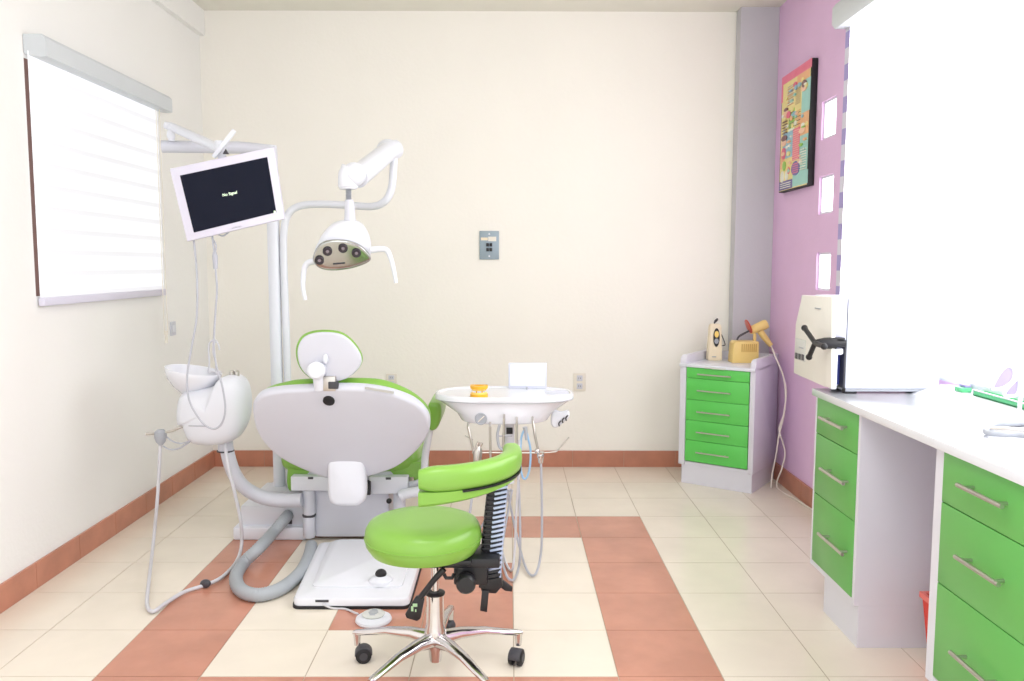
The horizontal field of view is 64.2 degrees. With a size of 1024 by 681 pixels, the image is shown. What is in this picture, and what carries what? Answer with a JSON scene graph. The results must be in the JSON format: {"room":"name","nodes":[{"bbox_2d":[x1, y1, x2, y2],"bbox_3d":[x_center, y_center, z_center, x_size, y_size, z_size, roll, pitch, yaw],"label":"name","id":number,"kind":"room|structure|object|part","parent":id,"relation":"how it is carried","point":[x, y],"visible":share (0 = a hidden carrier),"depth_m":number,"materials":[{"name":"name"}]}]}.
{"room":"dental clinic","nodes":[
{"label":"dental clinic","id":0,"kind":"room"},
{"bbox_2d":[0,0,212,583],"bbox_3d":[-1.972,-0.337,2.257,0.120,2.844,5.770,0,5,0],"label":"wall","id":1,"kind":"structure","parent":0,"point":[82,385],"depth_m":3.67,"materials":[{"name":"white paint"}]},
{"bbox_2d":[24,58,39,295],"bbox_3d":[-1.958,-0.700,3.851,0.078,0.935,1.226,0,5,0],"label":"window","id":2,"kind":"structure","parent":1,"relation":"in","point":[26,75],"depth_m":3.26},
{"bbox_2d":[23,34,171,342],"bbox_3d":[-1.871,-0.601,3.846,0.088,1.328,1.204,0,5,0],"label":"zebra blind","id":3,"kind":"object","parent":1,"relation":"attached to","point":[94,126],"visible":1,"depth_m":3.69,"materials":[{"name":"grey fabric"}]},
{"bbox_3d":[-1.897,-0.210,3.876,0.028,0.035,1.181,0,5,0],"label":"rail","id":4,"kind":"part","parent":3,"relation":"part of","materials":[{"name":"white plastic"}]},
{"bbox_3d":[-1.861,-0.602,4.341,0.018,1.236,0.018,0,5,0],"label":"pull chain","id":5,"kind":"part","parent":3,"relation":"part of","materials":[{"name":"beige plastic"}]},
{"bbox_2d":[0,451,214,613],"bbox_3d":[-1.908,1.027,2.379,0.012,0.105,5.758,0,5,0],"label":"baseboard","id":6,"kind":"structure","parent":1,"relation":"attached to","point":[20,585],"depth_m":3.69,"materials":[{"name":"orange tile"}]},
{"bbox_2d":[170,321,175,335],"bbox_3d":[-1.913,-0.068,4.612,0.013,0.079,0.068,0,5,0],"label":"light switch","id":7,"kind":"object","parent":1,"relation":"attached to","point":[172,324],"visible":1,"depth_m":4.60,"materials":[{"name":"white plastic"}]},
{"bbox_2d":[152,0,204,35],"bbox_3d":[-1.892,-1.677,2.132,0.035,0.152,5.770,0,5,0],"label":"trim","id":8,"kind":"structure","parent":1,"relation":"attached to","point":[187,12],"depth_m":4.75,"materials":[{"name":"white paint"}]},
{"bbox_2d":[0,467,928,680],"bbox_3d":[-0.150,1.125,2.460,3.770,0.100,5.890,0,5,0],"label":"floor","id":9,"kind":"structure","parent":0,"point":[644,573],"depth_m":3.12,"materials":[{"name":"beige tile"}]},
{"bbox_2d":[145,339,304,613],"bbox_3d":[-1.273,0.478,3.682,0.526,0.961,1.332,3,6,24],"label":"dental spittoon unit","id":10,"kind":"object","parent":9,"relation":"on","point":[264,505],"visible":0.94,"depth_m":3.58,"materials":[{"name":"white plastic"}]},
{"bbox_2d":[154,429,166,445],"bbox_3d":[-1.537,0.423,3.569,0.052,0.071,0.052,0,5,0],"label":"holder","id":11,"kind":"object","parent":10,"relation":"attached to","point":[160,435],"depth_m":3.55,"materials":[{"name":"grey plastic"}]},
{"bbox_3d":[-1.516,0.393,3.579,0.170,0.042,0.040,0,5,0],"label":"holder arm","id":12,"kind":"part","parent":10,"relation":"part of","materials":[{"name":"metal"}]},
{"bbox_2d":[164,364,221,393],"bbox_3d":[-1.417,0.188,3.638,0.240,0.158,0.243,0,5,0],"label":"bowl","id":13,"kind":"object","parent":10,"relation":"on","point":[201,379],"depth_m":3.57,"materials":[{"name":"white ceramic"}]},
{"bbox_2d":[161,122,285,486],"bbox_3d":[-1.353,-0.122,3.637,0.497,1.717,0.602,0,5,0],"label":"monitor stand","id":14,"kind":"object","parent":10,"relation":"on","point":[198,143],"visible":0.72,"depth_m":3.86,"materials":[{"name":"white plastic"}]},
{"bbox_3d":[-1.376,-0.881,3.536,0.526,0.186,0.057,5,7,44],"label":"arm","id":15,"kind":"part","parent":14,"relation":"part of","materials":[{"name":"white plastic"}]},
{"bbox_3d":[-1.355,-0.890,3.772,0.494,0.065,0.069,-1,6,-14],"label":"arm","id":16,"kind":"part","parent":14,"relation":"part of","materials":[{"name":"white plastic"}]},
{"bbox_3d":[-1.155,-0.679,3.324,0.106,0.194,0.081,0,5,0],"label":"mount plate","id":17,"kind":"part","parent":14,"relation":"part of","materials":[{"name":"white plastic"}]},
{"bbox_3d":[-1.162,-0.794,3.293,0.099,0.116,0.012,0,5,0],"label":"tilt lever","id":18,"kind":"part","parent":14,"relation":"part of","materials":[{"name":"white plastic"}]},
{"bbox_2d":[170,147,284,240],"bbox_3d":[-1.137,-0.584,3.272,0.450,0.373,0.040,0,5,0],"label":"monitor","id":19,"kind":"object","parent":14,"relation":"attached to","point":[223,195],"visible":1,"depth_m":3.25,"materials":[{"name":"white plastic"}]},
{"bbox_2d":[186,232,228,429],"bbox_3d":[-1.238,-0.038,3.323,0.183,0.809,0.053,0,5,0],"label":"cable","id":20,"kind":"object","parent":19,"relation":"hanging from","point":[214,255],"visible":1,"depth_m":3.31,"materials":[{"name":"white plastic"}]},
{"bbox_3d":[-1.142,0.621,3.737,0.360,0.307,0.105,-1,6,-15],"label":"support arm","id":21,"kind":"part","parent":10,"relation":"part of","materials":[{"name":"white plastic"}]},
{"bbox_2d":[280,139,402,485],"bbox_3d":[-0.789,-0.083,3.632,0.631,1.642,0.602,0,5,0],"label":"lamp","id":22,"kind":"object","parent":10,"relation":"on","point":[346,243],"visible":0.99,"depth_m":3.37,"materials":[{"name":"white plastic"}]},
{"bbox_3d":[-0.843,-0.253,3.369,0.062,0.176,0.028,0,5,0],"label":"lamp handle","id":23,"kind":"part","parent":22,"relation":"part of","materials":[{"name":"white plastic"}]},
{"bbox_3d":[-0.698,-0.351,3.349,0.234,0.127,0.066,-1,5,-11],"label":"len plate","id":24,"kind":"part","parent":22,"relation":"part of","materials":[{"name":"beige plastic"}]},
{"bbox_3d":[-0.672,-0.599,3.357,0.027,0.045,0.025,0,5,0],"label":"threaded rod","id":25,"kind":"part","parent":22,"relation":"part of","materials":[{"name":"grey plastic"}]},
{"bbox_3d":[-0.591,-0.774,3.550,0.097,0.249,0.428,2,6,15],"label":"spring arm","id":26,"kind":"part","parent":22,"relation":"part of","materials":[{"name":"white plastic"}]},
{"bbox_3d":[-0.527,-0.313,3.364,0.111,0.154,0.028,0,5,0],"label":"lamp handle","id":27,"kind":"part","parent":22,"relation":"part of","materials":[{"name":"white plastic"}]},
{"bbox_2d":[229,510,316,601],"bbox_3d":[-1.011,0.906,3.491,0.326,0.147,0.754,0,5,0],"label":"hose","id":28,"kind":"object","parent":9,"relation":"on","point":[238,587],"visible":0.94,"depth_m":3.35,"materials":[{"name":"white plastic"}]},
{"bbox_2d":[253,330,445,608],"bbox_3d":[-0.707,0.413,3.984,0.776,1.034,1.907,0,5,0],"label":"dental chair","id":29,"kind":"object","parent":9,"relation":"on","point":[349,445],"visible":0.96,"depth_m":3.41,"materials":[{"name":"white plastic"}]},
{"bbox_3d":[-0.785,0.144,3.297,0.072,0.123,0.073,0,5,0],"label":"headrest knob","id":30,"kind":"part","parent":29,"relation":"part of","materials":[{"name":"white plastic"}]},
{"bbox_2d":[296,330,362,378],"bbox_3d":[-0.746,0.064,3.339,0.272,0.220,0.068,0,5,0],"label":"cushion","id":31,"kind":"object","parent":29,"relation":"on","point":[344,355],"depth_m":3.29,"materials":[{"name":"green plastic"}]},
{"bbox_3d":[-0.739,0.174,3.312,0.052,0.061,0.025,0,5,0],"label":"headrest post","id":32,"kind":"part","parent":29,"relation":"part of","materials":[{"name":"metal"}]},
{"bbox_3d":[-0.718,0.603,3.569,0.168,0.236,0.104,0,5,0],"label":"backrest stem","id":33,"kind":"part","parent":29,"relation":"part of","materials":[{"name":"white plastic"}]},
{"bbox_2d":[266,377,430,418],"bbox_3d":[-0.720,0.383,3.531,0.745,0.484,0.314,0,5,0],"label":"backrest cushion","id":34,"kind":"object","parent":29,"relation":"on","point":[415,408],"depth_m":3.37,"materials":[{"name":"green plastic"}]},
{"bbox_2d":[281,441,423,471],"bbox_3d":[-0.766,0.514,4.345,0.658,0.104,1.168,0,5,0],"label":"seat cushion","id":35,"kind":"object","parent":29,"relation":"on","point":[412,463],"depth_m":3.81,"materials":[{"name":"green plastic"}]},
{"bbox_3d":[-0.633,0.961,3.396,0.485,0.033,0.624,0,5,0],"label":"plate","id":36,"kind":"part","parent":29,"relation":"part of","materials":[{"name":"white plastic"}]},
{"bbox_3d":[-0.626,0.934,3.443,0.390,0.016,0.524,0,5,0],"label":"raised panel","id":37,"kind":"part","parent":29,"relation":"part of","materials":[{"name":"white plastic"}]},
{"bbox_3d":[-0.439,0.548,3.766,0.186,0.316,0.052,4,7,38],"label":"armrest post","id":38,"kind":"part","parent":29,"relation":"part of","materials":[{"name":"white plastic"}]},
{"bbox_2d":[322,603,391,627],"bbox_3d":[-0.567,1.003,3.034,0.293,0.036,0.132,5,7,41],"label":"foot pedal","id":39,"kind":"object","parent":9,"relation":"on","point":[371,618],"visible":0.98,"depth_m":2.95,"materials":[{"name":"white plastic"}]},
{"bbox_3d":[-0.638,1.005,3.064,0.163,0.026,0.038,2,6,22],"label":"cord","id":40,"kind":"part","parent":39,"relation":"part of","materials":[{"name":"white plastic"}]},
{"bbox_2d":[352,443,524,680],"bbox_3d":[-0.239,0.698,2.591,0.564,0.727,0.578,0,5,0],"label":"stool","id":41,"kind":"object","parent":9,"relation":"on","point":[424,535],"visible":1,"depth_m":2.48,"materials":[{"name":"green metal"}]},
{"bbox_3d":[-0.507,0.976,2.672,0.026,0.042,0.026,0,5,0],"label":"castor stem","id":42,"kind":"part","parent":41,"relation":"part of","materials":[{"name":"silver metal"}]},
{"bbox_2d":[355,643,371,656],"bbox_3d":[-0.487,1.014,2.679,0.057,0.029,0.040,-1,5,-10],"label":"hood","id":43,"kind":"object","parent":41,"relation":"attached to","point":[363,649],"depth_m":2.66,"materials":[{"name":"grey plastic"}]},
{"bbox_3d":[-0.391,0.941,2.633,0.266,0.054,0.048,2,6,17],"label":"leg","id":44,"kind":"part","parent":41,"relation":"part of","materials":[{"name":"silver metal"}]},
{"bbox_3d":[-0.334,0.957,2.463,0.048,0.054,0.266,4,7,36],"label":"leg","id":45,"kind":"part","parent":41,"relation":"part of","materials":[{"name":"silver metal"}]},
{"bbox_3d":[-0.277,0.610,2.557,0.364,0.110,0.364,0,5,0],"label":"seat","id":46,"kind":"part","parent":41,"relation":"part of","materials":[{"name":"green leather"}]},
{"bbox_3d":[-0.242,0.734,2.468,0.088,0.103,0.019,0,5,0],"label":"lever rod","id":47,"kind":"part","parent":41,"relation":"part of","materials":[{"name":"black plastic"}]},
{"bbox_3d":[-0.227,0.931,2.742,0.048,0.054,0.266,1,5,6],"label":"leg","id":48,"kind":"part","parent":41,"relation":"part of","materials":[{"name":"silver metal"}]},
{"bbox_3d":[-0.215,0.958,2.865,0.026,0.042,0.026,0,5,0],"label":"castor stem","id":49,"kind":"part","parent":41,"relation":"part of","materials":[{"name":"silver metal"}]},
{"bbox_2d":[447,620,455,627],"bbox_3d":[-0.232,0.996,2.879,0.057,0.029,0.040,3,6,30],"label":"hood","id":50,"kind":"object","parent":41,"relation":"attached to","point":[451,623],"depth_m":2.87,"materials":[{"name":"grey plastic"}]},
{"bbox_3d":[-0.151,0.957,2.464,0.048,0.054,0.266,-4,7,-36],"label":"leg","id":51,"kind":"part","parent":41,"relation":"part of","materials":[{"name":"silver metal"}]},
{"bbox_3d":[-0.140,0.734,2.503,0.060,0.060,0.091,0,5,0],"label":"adjusting knob","id":52,"kind":"part","parent":41,"relation":"part of","materials":[{"name":"black plastic"}]},
{"bbox_2d":[418,443,521,491],"bbox_3d":[-0.086,0.382,2.465,0.158,0.074,0.472,4,6,34],"label":"cushion","id":53,"kind":"object","parent":41,"relation":"on","point":[492,474],"depth_m":2.35,"materials":[{"name":"green leather"}]},
{"bbox_3d":[-0.086,0.815,2.558,0.028,0.072,0.012,0,5,0],"label":"spine lever","id":54,"kind":"part","parent":41,"relation":"part of","materials":[{"name":"black plastic"}]},
{"bbox_3d":[-0.094,0.942,2.634,0.266,0.054,0.048,-2,6,-17],"label":"leg","id":55,"kind":"part","parent":41,"relation":"part of","materials":[{"name":"silver metal"}]},
{"bbox_3d":[-0.023,0.778,2.611,0.049,0.048,0.014,0,5,0],"label":"spine lever","id":56,"kind":"part","parent":41,"relation":"part of","materials":[{"name":"black plastic"}]},
{"bbox_2d":[508,647,523,661],"bbox_3d":[0.014,1.017,2.658,0.040,0.029,0.057,2,6,20],"label":"hood","id":57,"kind":"object","parent":41,"relation":"attached to","point":[515,654],"depth_m":2.64,"materials":[{"name":"grey plastic"}]},
{"bbox_3d":[0.021,0.976,2.673,0.026,0.042,0.026,0,5,0],"label":"castor stem","id":58,"kind":"part","parent":41,"relation":"part of","materials":[{"name":"silver metal"}]},
{"bbox_2d":[396,363,573,580],"bbox_3d":[-0.098,0.538,3.656,0.817,0.856,0.507,4,7,35],"label":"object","id":59,"kind":"object","parent":9,"relation":"on","point":[526,399],"visible":0.84,"depth_m":3.46,"materials":[{"name":"white plastic"}]},
{"bbox_3d":[-0.270,0.668,3.702,0.539,0.158,0.057,1,5,13],"label":"arm","id":60,"kind":"part","parent":59,"relation":"part of","materials":[{"name":"white plastic"}]},
{"bbox_2d":[470,384,487,396],"bbox_3d":[-0.140,0.217,3.473,0.076,0.051,0.072,0,5,0],"label":"model","id":61,"kind":"object","parent":59,"relation":"on","point":[474,387],"visible":1,"depth_m":3.45},
{"bbox_2d":[435,386,573,424],"bbox_3d":[-0.033,0.279,3.602,0.608,0.125,0.341,0,5,0],"label":"tray","id":62,"kind":"object","parent":59,"relation":"on","point":[523,404],"depth_m":3.47,"materials":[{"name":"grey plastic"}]},
{"bbox_3d":[-0.011,0.482,3.621,0.044,0.306,0.043,0,5,0],"label":"support post","id":63,"kind":"part","parent":59,"relation":"part of","materials":[{"name":"white plastic"}]},
{"bbox_3d":[0.211,0.343,3.583,0.083,0.078,0.030,0,5,0],"label":"holder arm","id":64,"kind":"part","parent":59,"relation":"part of","materials":[{"name":"white plastic"}]},
{"bbox_2d":[678,349,778,493],"bbox_3d":[1.287,0.465,4.880,0.455,0.771,0.425,4,7,35],"label":"base cabinet","id":65,"kind":"object","parent":9,"relation":"on","point":[728,410],"visible":0.95,"depth_m":4.73,"materials":[{"name":"white laminate"}]},
{"bbox_3d":[1.127,0.395,5.005,0.038,0.656,0.398,4,7,35],"label":"panel","id":66,"kind":"part","parent":65,"relation":"part of","materials":[{"name":"white laminate"}]},
{"bbox_3d":[1.163,0.663,4.740,0.201,0.009,0.024,4,7,35],"label":"handle","id":67,"kind":"part","parent":65,"relation":"part of","materials":[{"name":"metal"}]},
{"bbox_3d":[1.163,0.542,4.729,0.201,0.009,0.024,4,7,35],"label":"handle","id":68,"kind":"part","parent":65,"relation":"part of","materials":[{"name":"metal"}]},
{"bbox_3d":[1.164,0.423,4.717,0.201,0.009,0.024,4,7,35],"label":"handle","id":69,"kind":"part","parent":65,"relation":"part of","materials":[{"name":"metal"}]},
{"bbox_3d":[1.164,0.297,4.706,0.201,0.009,0.024,4,7,35],"label":"handle","id":70,"kind":"part","parent":65,"relation":"part of","materials":[{"name":"metal"}]},
{"bbox_3d":[1.164,0.202,4.697,0.201,0.009,0.024,4,7,35],"label":"handle","id":71,"kind":"part","parent":65,"relation":"part of","materials":[{"name":"metal"}]},
{"bbox_2d":[706,318,724,360],"bbox_3d":[1.248,-0.009,4.982,0.110,0.256,0.074,0,5,0],"label":"pulp tester","id":72,"kind":"object","parent":65,"relation":"on","point":[714,341],"visible":1,"depth_m":4.96,"materials":[{"name":"beige plastic"}]},
{"bbox_3d":[1.188,0.659,4.752,0.377,0.125,0.024,4,7,35],"label":"drawer","id":73,"kind":"part","parent":65,"relation":"part of","materials":[{"name":"green laminate"}]},
{"bbox_3d":[1.188,0.536,4.740,0.377,0.118,0.024,4,7,35],"label":"drawer","id":74,"kind":"part","parent":65,"relation":"part of","materials":[{"name":"green laminate"}]},
{"bbox_3d":[1.188,0.415,4.729,0.377,0.120,0.024,4,7,35],"label":"drawer","id":75,"kind":"part","parent":65,"relation":"part of","materials":[{"name":"green laminate"}]},
{"bbox_3d":[1.188,0.291,4.717,0.377,0.124,0.024,4,7,35],"label":"drawer","id":76,"kind":"part","parent":65,"relation":"part of","materials":[{"name":"green laminate"}]},
{"bbox_3d":[1.189,0.197,4.708,0.377,0.061,0.024,4,7,35],"label":"drawer","id":77,"kind":"part","parent":65,"relation":"part of","materials":[{"name":"green laminate"}]},
{"bbox_2d":[728,320,772,362],"bbox_3d":[1.431,0.002,4.875,0.251,0.256,0.105,0,5,0],"label":"light","id":78,"kind":"object","parent":65,"relation":"on","point":[740,351],"visible":0.98,"depth_m":4.84,"materials":[{"name":"plastic"}]},
{"bbox_3d":[1.467,0.418,4.762,0.030,0.656,0.398,4,7,35],"label":"panel","id":79,"kind":"part","parent":65,"relation":"part of","materials":[{"name":"white laminate"}]},
{"bbox_2d":[770,346,811,509],"bbox_3d":[1.564,0.473,4.546,0.091,0.831,0.733,0,5,-5],"label":"power cord","id":80,"kind":"object","parent":9,"relation":"on","point":[780,368],"visible":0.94,"depth_m":4.73,"materials":[{"name":"beige plastic"}]},
{"bbox_2d":[810,397,936,647],"bbox_3d":[1.361,0.627,2.945,0.479,0.808,0.403,0,5,0],"label":"base cabinet","id":81,"kind":"object","parent":9,"relation":"on","point":[874,483],"visible":0.7,"depth_m":2.76,"materials":[{"name":"white laminate"}]},
{"bbox_3d":[1.139,0.721,2.896,0.034,0.012,0.220,0,5,0],"label":"handle","id":82,"kind":"part","parent":81,"relation":"part of","materials":[{"name":"metal"}]},
{"bbox_3d":[1.139,0.292,2.895,0.034,0.012,0.208,0,5,0],"label":"handle","id":83,"kind":"part","parent":81,"relation":"part of","materials":[{"name":"metal"}]},
{"bbox_3d":[1.171,0.729,2.953,0.032,0.264,0.363,0,5,0],"label":"drawer","id":84,"kind":"part","parent":81,"relation":"part of","materials":[{"name":"green laminate"}]},
{"bbox_3d":[1.139,0.479,2.883,0.034,0.012,0.211,0,5,0],"label":"handle","id":85,"kind":"part","parent":81,"relation":"part of","materials":[{"name":"metal"}]},
{"bbox_3d":[1.172,0.481,2.930,0.032,0.228,0.363,0,5,0],"label":"drawer","id":86,"kind":"part","parent":81,"relation":"part of","materials":[{"name":"green laminate"}]},
{"bbox_3d":[1.172,0.297,2.913,0.032,0.137,0.363,0,5,0],"label":"drawer","id":87,"kind":"part","parent":81,"relation":"part of","materials":[{"name":"green laminate"}]},
{"bbox_2d":[919,591,928,641],"bbox_3d":[1.453,0.950,2.574,0.231,0.234,0.232,0,5,0],"label":"waste bin","id":88,"kind":"object","parent":9,"relation":"on","point":[924,595],"visible":0.12,"depth_m":2.66,"materials":[{"name":"red plastic"}]},
{"bbox_2d":[925,449,1023,680],"bbox_3d":[1.364,0.719,1.960,0.479,0.808,0.620,0,5,0],"label":"base cabinet","id":89,"kind":"object","parent":9,"relation":"on","point":[975,632],"visible":0.89,"depth_m":2.04,"materials":[{"name":"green laminate"}]},
{"bbox_2d":[812,385,1023,485],"bbox_3d":[1.378,0.249,2.344,0.476,0.058,1.512,0,5,0],"label":"countertop","id":90,"kind":"structure","parent":89,"relation":"on","point":[943,418],"depth_m":2.47,"materials":[{"name":"white laminate"}]},
{"bbox_2d":[794,295,942,393],"bbox_3d":[1.311,0.008,3.059,0.477,0.352,0.464,0,5,0],"label":"autoclave","id":91,"kind":"object","parent":90,"relation":"on","point":[851,344],"visible":0.98,"depth_m":2.95,"materials":[{"name":"white metal"}]},
{"bbox_3d":[1.139,0.037,3.222,0.004,0.084,0.108,0,5,0],"label":"control panel","id":92,"kind":"part","parent":91,"relation":"part of","materials":[{"name":"beige plastic"}]},
{"bbox_3d":[1.085,-0.021,2.979,0.024,0.065,0.124,0,5,0],"label":"knob arm","id":93,"kind":"part","parent":91,"relation":"part of","materials":[{"name":"black plastic"}]},
{"bbox_3d":[1.085,0.037,2.955,0.024,0.075,0.072,0,5,0],"label":"knob arm","id":94,"kind":"part","parent":91,"relation":"part of","materials":[{"name":"black plastic"}]},
{"bbox_3d":[1.147,-0.007,3.096,0.014,0.329,0.387,0,5,0],"label":"door panel","id":95,"kind":"part","parent":91,"relation":"part of","materials":[{"name":"beige plastic"}]},
{"bbox_3d":[1.085,0.017,2.875,0.024,0.025,0.097,0,5,0],"label":"knob arm","id":96,"kind":"part","parent":91,"relation":"part of","materials":[{"name":"black plastic"}]},
{"bbox_3d":[1.179,0.080,2.994,0.044,0.162,0.012,0,5,0],"label":"recess panel","id":97,"kind":"part","parent":91,"relation":"part of","materials":[{"name":"blue plastic"}]},
{"bbox_2d":[955,383,971,391],"bbox_3d":[1.553,0.163,2.809,0.037,0.026,0.045,0,5,0],"label":"box","id":98,"kind":"object","parent":90,"relation":"on","point":[962,387],"visible":1,"depth_m":2.79,"materials":[{"name":"green plastic"}]},
{"bbox_3d":[1.559,0.155,2.809,0.021,0.010,0.037,0,5,0],"label":"lid","id":99,"kind":"part","parent":98,"relation":"part of","materials":[{"name":"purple plastic"}]},
{"bbox_2d":[972,389,1023,409],"bbox_3d":[1.560,0.196,2.483,0.040,0.021,0.498,0,5,0],"label":"tray","id":100,"kind":"object","parent":90,"relation":"on","point":[987,395],"visible":0.92,"depth_m":2.60,"materials":[{"name":"green plastic"}]},
{"bbox_2d":[983,421,1023,437],"bbox_3d":[1.400,0.247,2.265,0.144,0.024,0.227,5,7,42],"label":"handle","id":101,"kind":"object","parent":90,"relation":"on","point":[994,429],"visible":1,"depth_m":2.25,"materials":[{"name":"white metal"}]},
{"bbox_2d":[990,364,1022,420],"bbox_3d":[1.444,0.157,2.369,0.113,0.177,0.060,0,5,0],"label":"holder","id":102,"kind":"object","parent":90,"relation":"on","point":[1006,379],"visible":0.97,"depth_m":2.36,"materials":[{"name":"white plastic"}]},
{"bbox_3d":[1.423,0.108,2.368,0.062,0.069,0.006,0,5,0],"label":"loop panel","id":103,"kind":"part","parent":102,"relation":"part of","materials":[{"name":"purple plastic"}]},
{"bbox_3d":[1.449,0.136,2.370,0.043,0.052,0.006,0,5,0],"label":"loop panel","id":104,"kind":"part","parent":102,"relation":"part of","materials":[{"name":"purple plastic"}]},
{"bbox_3d":[1.472,0.164,2.370,0.020,0.159,0.012,0,5,0],"label":"stem","id":105,"kind":"part","parent":102,"relation":"part of","materials":[{"name":"white plastic"}]},
{"bbox_3d":[1.141,0.812,2.018,0.034,0.012,0.175,0,5,0],"label":"handle","id":106,"kind":"part","parent":89,"relation":"part of","materials":[{"name":"metal"}]},
{"bbox_3d":[1.175,0.815,1.968,0.032,0.265,0.536,0,5,0],"label":"drawer","id":107,"kind":"part","parent":89,"relation":"part of","materials":[{"name":"green laminate"}]},
{"bbox_3d":[1.142,0.560,1.990,0.034,0.012,0.186,0,5,0],"label":"handle","id":108,"kind":"part","parent":89,"relation":"part of","materials":[{"name":"metal"}]},
{"bbox_3d":[1.175,0.570,1.945,0.032,0.221,0.536,0,5,0],"label":"drawer","id":109,"kind":"part","parent":89,"relation":"part of","materials":[{"name":"green laminate"}]},
{"bbox_3d":[1.142,0.375,1.979,0.034,0.012,0.190,0,5,0],"label":"handle","id":110,"kind":"part","parent":89,"relation":"part of","materials":[{"name":"metal"}]},
{"bbox_3d":[1.175,0.389,1.928,0.032,0.138,0.536,0,5,0],"label":"drawer","id":111,"kind":"part","parent":89,"relation":"part of","materials":[{"name":"green laminate"}]},
{"bbox_2d":[200,10,736,450],"bbox_3d":[-0.156,-0.609,5.195,3.770,2.844,0.120,0,5,0],"label":"wall","id":112,"kind":"structure","parent":0,"point":[597,146],"depth_m":5.11,"materials":[{"name":"beige paint"}]},
{"bbox_2d":[386,374,396,383],"bbox_3d":[-0.770,0.255,5.208,0.069,0.087,0.012,0,5,0],"label":"wall outlet","id":113,"kind":"object","parent":112,"relation":"attached to","point":[389,377],"visible":0.56,"depth_m":5.20,"materials":[{"name":"beige plastic"}]},
{"bbox_2d":[213,450,681,466],"bbox_3d":[-0.275,0.761,5.257,3.296,0.105,0.012,0,5,0],"label":"baseboard","id":114,"kind":"structure","parent":112,"relation":"attached to","point":[245,458],"depth_m":5.25,"materials":[{"name":"orange tile"}]},
{"bbox_2d":[479,231,498,258],"bbox_3d":[-0.143,-0.598,5.125,0.123,0.178,0.022,0,5,0],"label":"plate","id":115,"kind":"object","parent":112,"relation":"attached to","point":[488,240],"visible":1,"depth_m":5.12,"materials":[{"name":"grey metal"}]},
{"bbox_2d":[573,373,585,390],"bbox_3d":[0.432,0.266,5.213,0.078,0.116,0.012,0,5,0],"label":"wall outlet","id":116,"kind":"object","parent":112,"relation":"attached to","point":[579,379],"visible":1,"depth_m":5.21,"materials":[{"name":"beige plastic"}]},
{"bbox_2d":[577,383,581,388],"bbox_3d":[0.432,0.292,5.211,0.036,0.036,0.003,0,5,0],"label":"socket","id":117,"kind":"object","parent":116,"relation":"attached to","point":[579,385],"depth_m":5.21,"materials":[{"name":"grey plastic"}]},
{"bbox_2d":[577,375,582,380],"bbox_3d":[0.432,0.241,5.207,0.036,0.036,0.003,0,5,0],"label":"socket","id":118,"kind":"object","parent":116,"relation":"attached to","point":[579,377],"depth_m":5.20,"materials":[{"name":"grey plastic"}]},
{"bbox_2d":[728,7,779,353],"bbox_3d":[1.493,-0.596,5.091,0.234,2.844,0.100,0,5,0],"label":"column","id":119,"kind":"structure","parent":112,"relation":"attached to","point":[757,28],"depth_m":5.01,"materials":[{"name":"grey paint"}]},
{"bbox_2d":[192,0,786,11],"bbox_3d":[-0.144,-1.805,2.186,3.770,0.100,5.890,0,5,0],"label":"ceiling","id":120,"kind":"structure","parent":0,"point":[242,5],"depth_m":4.88,"materials":[{"name":"paint"}]},
{"bbox_2d":[769,0,979,488],"bbox_3d":[1.678,-0.332,2.269,0.120,2.844,5.770,0,5,0],"label":"wall","id":121,"kind":"structure","parent":0,"point":[801,232],"depth_m":4.53,"materials":[{"name":"purple paint"}]},
{"bbox_2d":[773,462,812,507],"bbox_3d":[1.610,1.036,2.346,0.012,0.105,5.670,0,5,0],"label":"baseboard","id":122,"kind":"structure","parent":121,"relation":"attached to","point":[798,488],"depth_m":4.62,"materials":[{"name":"orange tile"}]},
{"bbox_2d":[779,58,817,192],"bbox_3d":[1.591,-1.180,4.560,0.043,0.663,0.473,0,5,0],"label":"framed poster","id":123,"kind":"object","parent":121,"relation":"attached to","point":[799,87],"visible":1,"depth_m":4.48,"materials":[{"name":"printed paper"},{"name":"black plastic"}]},
{"bbox_2d":[818,252,830,290],"bbox_3d":[1.668,-0.358,4.231,0.088,0.196,0.190,0,5,0],"label":"window","id":124,"kind":"structure","parent":121,"relation":"in","point":[824,258],"depth_m":4.25,"materials":[{"name":"white glass"}]},
{"bbox_2d":[821,174,833,213],"bbox_3d":[1.669,-0.751,4.194,0.088,0.196,0.190,0,5,0],"label":"window","id":125,"kind":"structure","parent":121,"relation":"in","point":[827,181],"depth_m":4.21,"materials":[{"name":"white glass"}]},
{"bbox_2d":[823,96,836,139],"bbox_3d":[1.669,-1.133,4.159,0.088,0.196,0.190,0,5,0],"label":"window","id":126,"kind":"structure","parent":121,"relation":"in","point":[830,105],"depth_m":4.18,"materials":[{"name":"white glass"}]},
{"bbox_2d":[832,0,1023,400],"bbox_3d":[1.567,-0.642,2.575,0.098,1.650,2.738,0,5,0],"label":"zebra blind","id":127,"kind":"object","parent":121,"relation":"attached to","point":[931,195],"visible":0.77,"depth_m":3.00,"materials":[{"name":"white fabric"}]},
{"bbox_3d":[1.586,0.169,2.661,0.016,0.020,2.718,0,5,0],"label":"rail","id":128,"kind":"part","parent":127,"relation":"part of","materials":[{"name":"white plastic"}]}
]}

